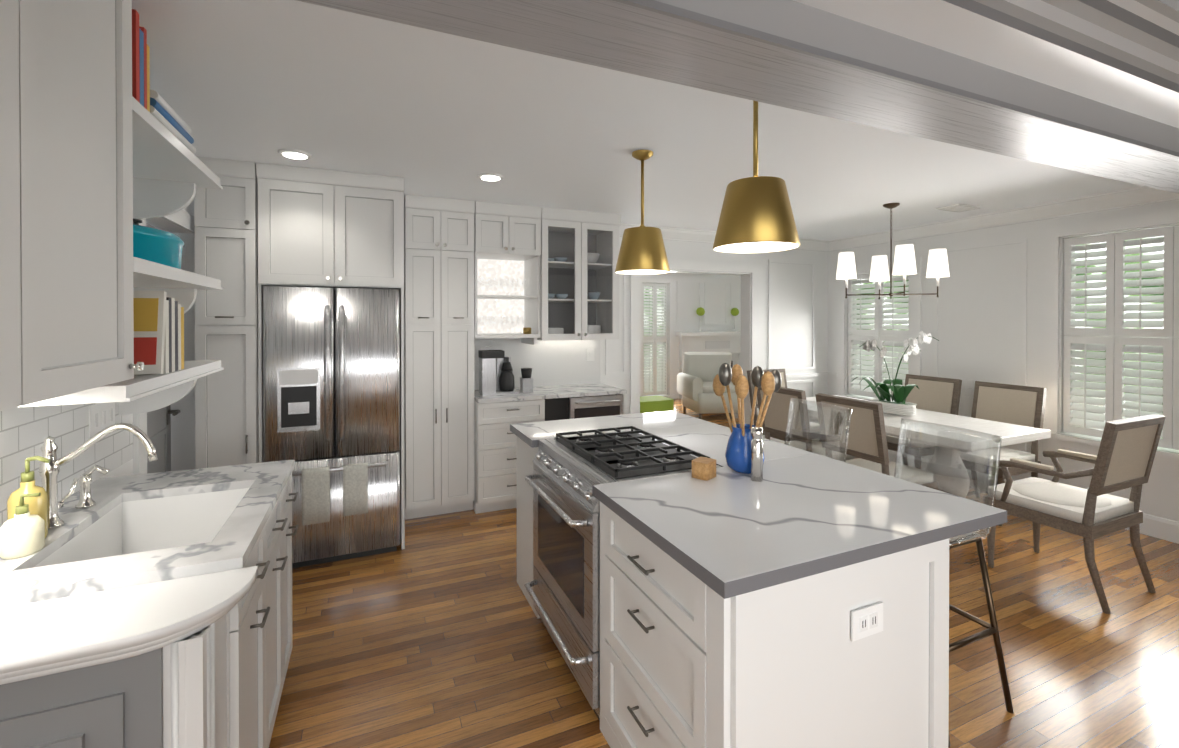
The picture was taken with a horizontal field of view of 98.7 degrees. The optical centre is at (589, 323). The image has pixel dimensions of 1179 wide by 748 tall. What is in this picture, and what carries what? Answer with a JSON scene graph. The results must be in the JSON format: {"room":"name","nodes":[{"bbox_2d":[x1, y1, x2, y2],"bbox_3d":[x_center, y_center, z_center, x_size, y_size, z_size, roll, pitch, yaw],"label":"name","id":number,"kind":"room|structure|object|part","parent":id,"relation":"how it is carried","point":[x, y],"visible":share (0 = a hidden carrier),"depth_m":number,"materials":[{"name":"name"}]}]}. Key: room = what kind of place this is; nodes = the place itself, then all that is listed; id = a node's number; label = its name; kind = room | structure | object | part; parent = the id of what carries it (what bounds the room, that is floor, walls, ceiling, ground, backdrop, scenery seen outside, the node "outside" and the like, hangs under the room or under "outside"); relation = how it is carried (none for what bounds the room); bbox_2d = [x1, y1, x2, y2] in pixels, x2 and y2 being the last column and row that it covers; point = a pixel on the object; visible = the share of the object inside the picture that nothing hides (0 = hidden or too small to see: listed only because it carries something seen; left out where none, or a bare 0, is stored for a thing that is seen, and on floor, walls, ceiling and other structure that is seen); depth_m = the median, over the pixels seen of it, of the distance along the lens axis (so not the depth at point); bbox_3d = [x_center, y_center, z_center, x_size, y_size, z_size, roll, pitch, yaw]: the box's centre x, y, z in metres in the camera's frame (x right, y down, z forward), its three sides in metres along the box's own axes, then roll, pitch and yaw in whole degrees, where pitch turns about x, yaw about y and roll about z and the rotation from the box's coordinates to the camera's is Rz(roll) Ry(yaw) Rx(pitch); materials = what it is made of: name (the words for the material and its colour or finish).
{"room":"kitchen","nodes":[
{"label":"kitchen","id":0,"kind":"room"},
{"bbox_2d":[78,199,194,490],"bbox_3d":[-1.282,0.255,0.349,0.150,2.550,7.290,0,0,-23],"label":"wall","id":1,"kind":"structure","parent":0,"point":[183,423],"depth_m":3.02,"materials":[{"name":"white paint"}]},
{"bbox_2d":[0,0,35,410],"bbox_3d":[-1.137,-0.425,0.653,0.358,1.175,0.500,0,0,-23],"label":"upper cabinet","id":2,"kind":"object","parent":1,"relation":"attached to","point":[17,17],"depth_m":0.95,"materials":[{"name":"white paint"}]},
{"bbox_2d":[0,402,132,526],"bbox_3d":[-1.634,0.382,1.361,0.008,0.442,1.925,0,0,-23],"label":"tile backsplash","id":3,"kind":"structure","parent":1,"relation":"attached to","point":[25,432],"depth_m":1.73,"materials":[{"name":"white tile"}]},
{"bbox_2d":[36,0,143,401],"bbox_3d":[-1.336,-0.428,1.112,0.358,1.175,0.500,0,0,-23],"label":"upper cabinet","id":4,"kind":"object","parent":1,"relation":"attached to","point":[66,240],"depth_m":1.19,"materials":[{"name":"white paint"}]},
{"bbox_2d":[20,90,223,414],"bbox_3d":[-1.640,-0.194,1.799,0.346,1.158,0.996,0,0,-23],"label":"open shelves","id":5,"kind":"object","parent":1,"relation":"attached to","point":[171,172],"depth_m":1.93,"materials":[{"name":"white wood"}]},
{"bbox_2d":[132,9,149,111],"bbox_3d":[-1.462,-0.788,1.491,0.234,0.270,0.101,0,0,-23],"label":"books","id":6,"kind":"object","parent":5,"relation":"on","point":[140,71],"visible":0.23,"depth_m":1.52,"materials":[{"name":"red"}]},
{"bbox_2d":[133,219,184,268],"bbox_3d":[-1.643,-0.285,1.829,0.270,0.180,0.470,0,0,-23],"label":"pot","id":7,"kind":"object","parent":5,"relation":"on","point":[159,246],"visible":0.4,"depth_m":1.76,"materials":[{"name":"teal ceramic"}]},
{"bbox_3d":[-1.621,-0.714,1.815,0.240,0.118,0.480,0,0,-23],"label":"linen stack on the top shelf","id":8,"kind":"part","parent":5,"relation":"part of","materials":[{"name":"fabric"}]},
{"bbox_2d":[146,223,180,472],"bbox_3d":[-2.303,0.495,2.647,0.110,2.020,0.741,0,0,-23],"label":"panelled door","id":9,"kind":"structure","parent":1,"relation":"in","point":[159,428],"depth_m":2.80,"materials":[{"name":"grey wood"}]},
{"bbox_2d":[133,210,195,474],"bbox_3d":[-2.196,0.445,2.667,0.020,2.140,0.910,0,0,-23],"label":"trim","id":10,"kind":"structure","parent":1,"relation":"attached to","point":[182,219],"depth_m":2.31,"materials":[{"name":"white wood"}]},
{"bbox_2d":[474,236,829,440],"bbox_3d":[1.272,0.262,5.525,8.960,2.470,0.150,0,0,-23],"label":"wall","id":11,"kind":"structure","parent":0,"point":[791,284],"depth_m":5.95,"materials":[{"name":"white paint"}]},
{"bbox_2d":[474,201,541,344],"bbox_3d":[-0.736,-0.392,4.305,0.543,1.144,0.476,0,0,-23],"label":"upper cabinet","id":12,"kind":"object","parent":11,"relation":"attached to","point":[507,241],"visible":0.92,"depth_m":4.25,"materials":[{"name":"white paint"}]},
{"bbox_2d":[477,278,530,333],"bbox_3d":[-0.737,-0.145,4.283,0.454,0.470,0.247,0,0,-23],"label":"glassware","id":13,"kind":"object","parent":12,"relation":"in","point":[526,330],"visible":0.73,"depth_m":4.26,"materials":[{"name":"clear glass"}]},
{"bbox_2d":[537,207,621,340],"bbox_3d":[-0.143,-0.406,4.563,0.740,1.119,0.476,0,0,-23],"label":"upper cabinet","id":14,"kind":"object","parent":11,"relation":"attached to","point":[573,237],"visible":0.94,"depth_m":4.49,"materials":[{"name":"white paint"}]},
{"bbox_2d":[548,328,563,333],"bbox_3d":[-0.331,0.082,4.495,0.197,0.084,0.197,0,0,-35],"label":"plate","id":15,"kind":"object","parent":14,"relation":"in","point":[555,330],"depth_m":4.41,"materials":[{"name":"white"}]},
{"bbox_2d":[548,257,566,261],"bbox_3d":[-0.301,-0.557,4.501,0.220,0.050,0.120,0,0,-26],"label":"plate","id":16,"kind":"object","parent":14,"relation":"in","point":[558,258],"depth_m":4.47,"materials":[{"name":"white ceramic"}]},
{"bbox_2d":[548,293,567,298],"bbox_3d":[-0.302,-0.237,4.505,0.240,0.050,0.120,0,0,-23],"label":"plate","id":17,"kind":"object","parent":14,"relation":"in","point":[552,296],"depth_m":4.48,"materials":[{"name":"white"}]},
{"bbox_2d":[587,253,599,262],"bbox_3d":[-0.004,-0.583,4.633,0.197,0.100,0.197,0,0,-35],"label":"plate","id":18,"kind":"object","parent":14,"relation":"in","point":[592,256],"depth_m":4.56,"materials":[{"name":"white ceramic"}]},
{"bbox_2d":[587,292,599,298],"bbox_3d":[-0.014,-0.248,4.630,0.240,0.070,0.120,0,0,-23],"label":"bowl","id":19,"kind":"object","parent":14,"relation":"in","point":[591,295],"depth_m":4.61,"materials":[{"name":"white"}]},
{"bbox_2d":[587,325,600,333],"bbox_3d":[0.005,0.068,4.641,0.197,0.108,0.197,0,0,-35],"label":"plate","id":20,"kind":"object","parent":14,"relation":"in","point":[589,329],"depth_m":4.55,"materials":[{"name":"white ceramic"}]},
{"bbox_2d":[587,348,593,360],"bbox_3d":[0.011,0.301,4.878,0.080,0.120,0.006,0,0,-23],"label":"light switch","id":21,"kind":"object","parent":11,"relation":"attached to","point":[590,354],"visible":1,"depth_m":4.88,"materials":[{"name":"white plastic"}]},
{"bbox_2d":[640,277,674,398],"bbox_3d":[1.242,0.326,9.737,0.820,2.390,0.200,0,0,-23],"label":"living room window","id":22,"kind":"structure","parent":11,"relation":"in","point":[657,379],"depth_m":9.72,"materials":[{"name":"white wood"}]},
{"bbox_2d":[605,223,828,441],"bbox_3d":[1.432,0.262,5.535,2.920,2.470,0.261,0,0,-23],"label":"trim","id":23,"kind":"structure","parent":11,"relation":"attached to","point":[749,273],"depth_m":5.63,"materials":[{"name":"white"}]},
{"bbox_2d":[132,0,1178,240],"bbox_3d":[1.577,-1.030,4.314,9.460,0.130,12.000,0,0,-23],"label":"ceiling","id":24,"kind":"structure","parent":0,"point":[430,112],"depth_m":2.52,"materials":[{"name":"white paint"}]},
{"bbox_2d":[277,149,311,159],"bbox_3d":[-1.659,-0.949,2.854,0.168,0.013,0.168,0,0,-32],"label":"recessed light","id":25,"kind":"object","parent":24,"relation":"in","point":[295,154],"depth_m":2.83,"materials":[{"name":"white"}]},
{"bbox_2d":[477,173,503,180],"bbox_3d":[-0.645,-0.952,3.305,0.168,0.013,0.168,0,0,-32],"label":"recessed light","id":26,"kind":"object","parent":24,"relation":"in","point":[483,176],"depth_m":3.28,"materials":[{"name":"white"}]},
{"bbox_2d":[615,150,669,274],"bbox_3d":[0.297,-0.621,2.845,0.310,0.670,0.310,0,0,-23],"label":"brass pendant light","id":27,"kind":"object","parent":24,"relation":"hanging from","point":[642,251],"visible":1,"depth_m":2.75,"materials":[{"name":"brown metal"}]},
{"bbox_2d":[297,0,1178,193],"bbox_3d":[1.259,-0.917,1.721,6.810,0.324,0.635,0,0,-23],"label":"ceiling beam","id":28,"kind":"structure","parent":24,"relation":"attached to","point":[1091,87],"depth_m":1.59,"materials":[{"name":"white paint"}]},
{"bbox_2d":[713,101,799,253],"bbox_3d":[0.617,-0.615,1.883,0.310,0.670,0.310,0,0,-23],"label":"brass pendant light","id":29,"kind":"object","parent":24,"relation":"hanging from","point":[756,215],"visible":0.79,"depth_m":1.78,"materials":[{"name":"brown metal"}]},
{"bbox_2d":[836,203,949,298],"bbox_3d":[2.443,-0.581,4.104,0.622,0.764,0.622,0,0,-29],"label":"chandelier","id":30,"kind":"object","parent":24,"relation":"hanging from","point":[904,265],"visible":1,"depth_m":4.05,"materials":[{"name":"white fabric"}]},
{"bbox_2d":[936,203,981,211],"bbox_3d":[3.072,-0.957,4.211,0.300,0.014,0.180,0,0,-23],"label":"ceiling vent","id":31,"kind":"object","parent":24,"relation":"in","point":[959,207],"visible":1,"depth_m":4.19,"materials":[{"name":"white metal"}]},
{"bbox_2d":[269,398,1178,747],"bbox_3d":[1.577,1.530,4.330,9.460,0.050,12.000,0,0,-23],"label":"floor","id":32,"kind":"structure","parent":0,"point":[433,634],"depth_m":2.35,"materials":[{"name":"brown wood"}]},
{"bbox_2d":[0,459,298,747],"bbox_3d":[-1.332,1.062,1.532,0.693,0.920,1.250,0,0,-23],"label":"base cabinet","id":33,"kind":"object","parent":32,"relation":"on","point":[150,610],"visible":1,"depth_m":1.22,"materials":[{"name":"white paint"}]},
{"bbox_2d":[0,492,44,559],"bbox_3d":[-1.489,0.526,1.329,0.080,0.155,0.080,0,0,-23],"label":"soap dispenser","id":34,"kind":"object","parent":33,"relation":"on","point":[22,532],"visible":1,"depth_m":1.31,"materials":[{"name":"beige"}]},
{"bbox_2d":[7,456,50,537],"bbox_3d":[-1.553,0.486,1.407,0.086,0.234,0.076,0,0,-23],"label":"soap dispenser","id":35,"kind":"object","parent":33,"relation":"on","point":[38,505],"visible":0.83,"depth_m":1.40,"materials":[{"name":"yellow"}]},
{"bbox_2d":[39,423,157,529],"bbox_3d":[-1.526,0.454,1.620,0.283,0.295,0.233,0,0,-23],"label":"bridge faucet","id":36,"kind":"object","parent":33,"relation":"on","point":[49,472],"visible":0.94,"depth_m":1.52,"materials":[{"name":"silver metal"}]},
{"bbox_2d":[194,156,258,468],"bbox_3d":[-2.306,0.276,3.373,0.300,2.469,0.943,0,0,-23],"label":"tall cabinet","id":37,"kind":"object","parent":32,"relation":"on","point":[226,317],"visible":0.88,"depth_m":2.98,"materials":[{"name":"white paint"}]},
{"bbox_2d":[256,162,404,548],"bbox_3d":[-1.784,0.275,3.603,0.828,2.469,0.936,0,0,-23],"label":"tall cabinet","id":38,"kind":"object","parent":32,"relation":"on","point":[323,228],"visible":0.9,"depth_m":3.19,"materials":[{"name":"white paint"}]},
{"bbox_2d":[263,286,399,567],"bbox_3d":[-1.765,0.642,3.560,0.770,1.735,0.938,0,0,-23],"label":"refrigerator","id":39,"kind":"object","parent":32,"relation":"on","point":[331,377],"visible":0.79,"depth_m":3.19,"materials":[{"name":"silver metal"}]},
{"bbox_2d":[302,466,329,525],"bbox_3d":[-1.674,1.051,3.103,0.150,0.333,0.057,0,0,-23],"label":"hanging towel","id":40,"kind":"object","parent":39,"relation":"hanging from","point":[315,495],"visible":1,"depth_m":3.08,"materials":[{"name":"beige fabric"}]},
{"bbox_2d":[343,462,367,516],"bbox_3d":[-1.473,1.040,3.190,0.140,0.313,0.057,0,0,-23],"label":"hanging towel","id":41,"kind":"object","parent":39,"relation":"hanging from","point":[355,489],"visible":0.96,"depth_m":3.17,"materials":[{"name":"beige fabric"}]},
{"bbox_2d":[404,194,474,519],"bbox_3d":[-1.226,0.272,4.093,0.515,2.469,0.483,0,0,-23],"label":"pantry cabinet","id":42,"kind":"object","parent":32,"relation":"on","point":[439,434],"visible":1,"depth_m":3.90,"materials":[{"name":"white paint"}]},
{"bbox_2d":[473,340,626,513],"bbox_3d":[-0.372,0.827,4.413,1.295,1.355,0.583,0,0,-23],"label":"base cabinet","id":43,"kind":"object","parent":32,"relation":"on","point":[563,371],"visible":0.62,"depth_m":4.18,"materials":[{"name":"white paint"}]},
{"bbox_2d":[478,346,518,395],"bbox_3d":[-0.759,0.385,4.229,0.300,0.400,0.170,0,0,-23],"label":"coffee maker","id":44,"kind":"object","parent":43,"relation":"on","point":[496,376],"visible":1,"depth_m":4.16,"materials":[{"name":"metal"}]},
{"bbox_2d":[520,368,532,392],"bbox_3d":[-0.537,0.484,4.321,0.100,0.200,0.100,0,0,-23],"label":"coffee grinder","id":45,"kind":"object","parent":43,"relation":"on","point":[526,382],"visible":1,"depth_m":4.28,"materials":[{"name":"metal"}]},
{"bbox_2d":[568,394,623,418],"bbox_3d":[-0.021,1.008,4.539,0.498,0.786,0.536,0,0,-23],"label":"beverage cooler","id":46,"kind":"object","parent":43,"relation":"in","point":[593,406],"visible":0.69,"depth_m":4.32,"materials":[{"name":"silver metal"}]},
{"bbox_2d":[524,426,720,720],"bbox_3d":[0.102,1.040,2.340,0.650,0.954,0.756,0,0,-23],"label":"gas range","id":47,"kind":"object","parent":32,"relation":"on","point":[565,476],"visible":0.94,"depth_m":2.15,"materials":[{"name":"metal"}]},
{"bbox_2d":[640,395,673,412],"bbox_3d":[0.858,1.286,7.314,0.600,0.400,0.450,0,0,-23],"label":"ottoman","id":48,"kind":"object","parent":32,"relation":"on","point":[656,403],"visible":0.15,"depth_m":7.14,"materials":[{"name":"green fabric"}]},
{"bbox_2d":[675,281,740,398],"bbox_3d":[2.577,0.318,10.153,1.880,2.300,0.200,0,0,-23],"label":"fireplace mantel","id":49,"kind":"object","parent":32,"relation":"on","point":[728,341],"visible":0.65,"depth_m":10.08,"materials":[{"name":"white"}]},
{"bbox_2d":[696,307,738,331],"bbox_3d":[2.571,-0.075,10.138,1.010,0.484,0.170,0,0,-23],"label":"topiary plants","id":50,"kind":"object","parent":49,"relation":"on","point":[700,311],"visible":1,"depth_m":9.97,"materials":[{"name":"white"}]},
{"bbox_2d":[677,352,740,418],"bbox_3d":[1.983,0.978,8.126,0.960,1.006,0.848,0,0,-8],"label":"armchair","id":51,"kind":"object","parent":32,"relation":"on","point":[695,378],"visible":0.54,"depth_m":8.09,"materials":[{"name":"fabric"}]},
{"bbox_2d":[510,411,1006,747],"bbox_3d":[0.433,1.058,2.309,1.127,0.919,1.970,0,0,-23],"label":"kitchen island","id":52,"kind":"object","parent":32,"relation":"on","point":[796,598],"visible":0.94,"depth_m":1.42,"materials":[{"name":"white paint"}]},
{"bbox_2d":[692,457,715,480],"bbox_3d":[0.447,0.567,1.980,0.070,0.065,0.080,0,0,42],"label":"wood block","id":53,"kind":"object","parent":52,"relation":"on","point":[703,468],"visible":1,"depth_m":1.95,"materials":[{"name":"brown wood"}]},
{"bbox_2d":[713,363,781,473],"bbox_3d":[0.640,0.378,2.048,0.237,0.442,0.266,0,0,-23],"label":"utensil crock","id":54,"kind":"object","parent":52,"relation":"on","point":[738,454],"visible":0.77,"depth_m":2.02,"materials":[{"name":"blue ceramic"}]},
{"bbox_2d":[751,427,762,481],"bbox_3d":[0.640,0.497,1.938,0.044,0.205,0.044,0,0,-23],"label":"pepper mill","id":55,"kind":"object","parent":52,"relation":"on","point":[756,456],"visible":1,"depth_m":1.92,"materials":[{"name":"silver metal"}]},
{"bbox_2d":[747,369,820,441],"bbox_3d":[2.007,1.000,5.195,0.500,1.008,0.590,0,0,-23],"label":"chair","id":56,"kind":"object","parent":32,"relation":"on","point":[783,384],"visible":0.06,"depth_m":5.29,"materials":[{"name":"brown wood"}]},
{"bbox_2d":[757,387,855,460],"bbox_3d":[1.750,1.006,4.118,0.590,1.008,0.500,0,0,-23],"label":"dining chair","id":57,"kind":"object","parent":32,"relation":"on","point":[776,418],"visible":0.21,"depth_m":3.99,"materials":[{"name":"brown wood"}]},
{"bbox_2d":[785,398,851,461],"bbox_3d":[1.119,0.988,2.819,0.501,1.064,0.583,0,0,-23],"label":"bar stool","id":58,"kind":"object","parent":32,"relation":"on","point":[844,443],"visible":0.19,"depth_m":2.88,"materials":[{"name":"clear plastic"}]},
{"bbox_2d":[815,393,937,488],"bbox_3d":[1.996,1.010,3.550,0.590,1.008,0.500,0,0,-23],"label":"dining chair","id":59,"kind":"object","parent":32,"relation":"on","point":[867,444],"visible":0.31,"depth_m":3.39,"materials":[{"name":"brown wood"}]},
{"bbox_2d":[886,374,961,468],"bbox_3d":[2.969,1.003,4.648,0.590,1.008,0.500,0,0,-23],"label":"dining chair","id":60,"kind":"object","parent":32,"relation":"on","point":[938,394],"visible":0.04,"depth_m":4.63,"materials":[{"name":"beige fabric"}]},
{"bbox_2d":[806,395,1050,497],"bbox_3d":[2.447,1.123,4.182,0.900,0.765,1.800,0,0,-23],"label":"dining table","id":61,"kind":"object","parent":32,"relation":"on","point":[1011,434],"visible":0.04,"depth_m":3.63,"materials":[{"name":"white wood"}]},
{"bbox_2d":[851,331,938,415],"bbox_3d":[2.487,0.400,4.259,0.522,0.679,0.553,0,0,-23],"label":"planter","id":62,"kind":"object","parent":61,"relation":"on","point":[897,404],"visible":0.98,"depth_m":4.16,"materials":[{"name":"white"}]},
{"bbox_2d":[894,418,1013,746],"bbox_3d":[1.398,0.992,2.177,0.501,1.064,0.583,0,0,-23],"label":"bar stool","id":63,"kind":"object","parent":32,"relation":"on","point":[965,539],"visible":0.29,"depth_m":2.09,"materials":[{"name":"brown metal"}]},
{"bbox_2d":[933,381,1046,525],"bbox_3d":[3.216,1.007,4.079,0.590,1.008,0.500,0,0,-23],"label":"dining chair","id":64,"kind":"object","parent":32,"relation":"on","point":[1014,404],"visible":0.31,"depth_m":4.05,"materials":[{"name":"beige fabric"}]},
{"bbox_2d":[983,414,1165,613],"bbox_3d":[2.833,1.014,2.992,0.582,1.008,0.610,0,0,-23],"label":"chair","id":65,"kind":"object","parent":32,"relation":"on","point":[1123,458],"visible":0.92,"depth_m":2.83,"materials":[{"name":"brown wood"}]},
{"bbox_2d":[826,200,1178,521],"bbox_3d":[4.414,0.239,2.823,0.150,2.550,7.290,0,0,-23],"label":"wall","id":66,"kind":"structure","parent":0,"point":[978,313],"depth_m":4.52,"materials":[{"name":"white paint"}]},
{"bbox_2d":[834,258,921,400],"bbox_3d":[3.194,0.152,5.569,0.200,1.630,1.020,0,0,-23],"label":"dining room window","id":67,"kind":"structure","parent":66,"relation":"in","point":[854,333],"depth_m":5.60,"materials":[{"name":"white wood"}]},
{"bbox_2d":[829,186,1178,543],"bbox_3d":[3.745,0.272,4.038,0.110,2.470,4.550,0,0,-23],"label":"trim","id":68,"kind":"structure","parent":66,"relation":"attached to","point":[1159,528],"depth_m":4.29,"materials":[{"name":"white"}]},
{"bbox_2d":[1044,209,1178,471],"bbox_3d":[4.019,0.119,3.670,0.200,1.800,1.160,0,0,-23],"label":"dining room window","id":69,"kind":"structure","parent":66,"relation":"in","point":[1065,410],"depth_m":3.81,"materials":[{"name":"white wood"}]},
{"label":"outside","id":70,"kind":"structure","parent":0,"visible":0},
{"bbox_2d":[644,236,1163,437],"bbox_3d":[2.770,0.193,6.219,1.600,2.600,8.410,0,0,-23],"label":"outside view","id":71,"kind":"structure","parent":70,"point":[1076,304],"depth_m":4.16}
]}

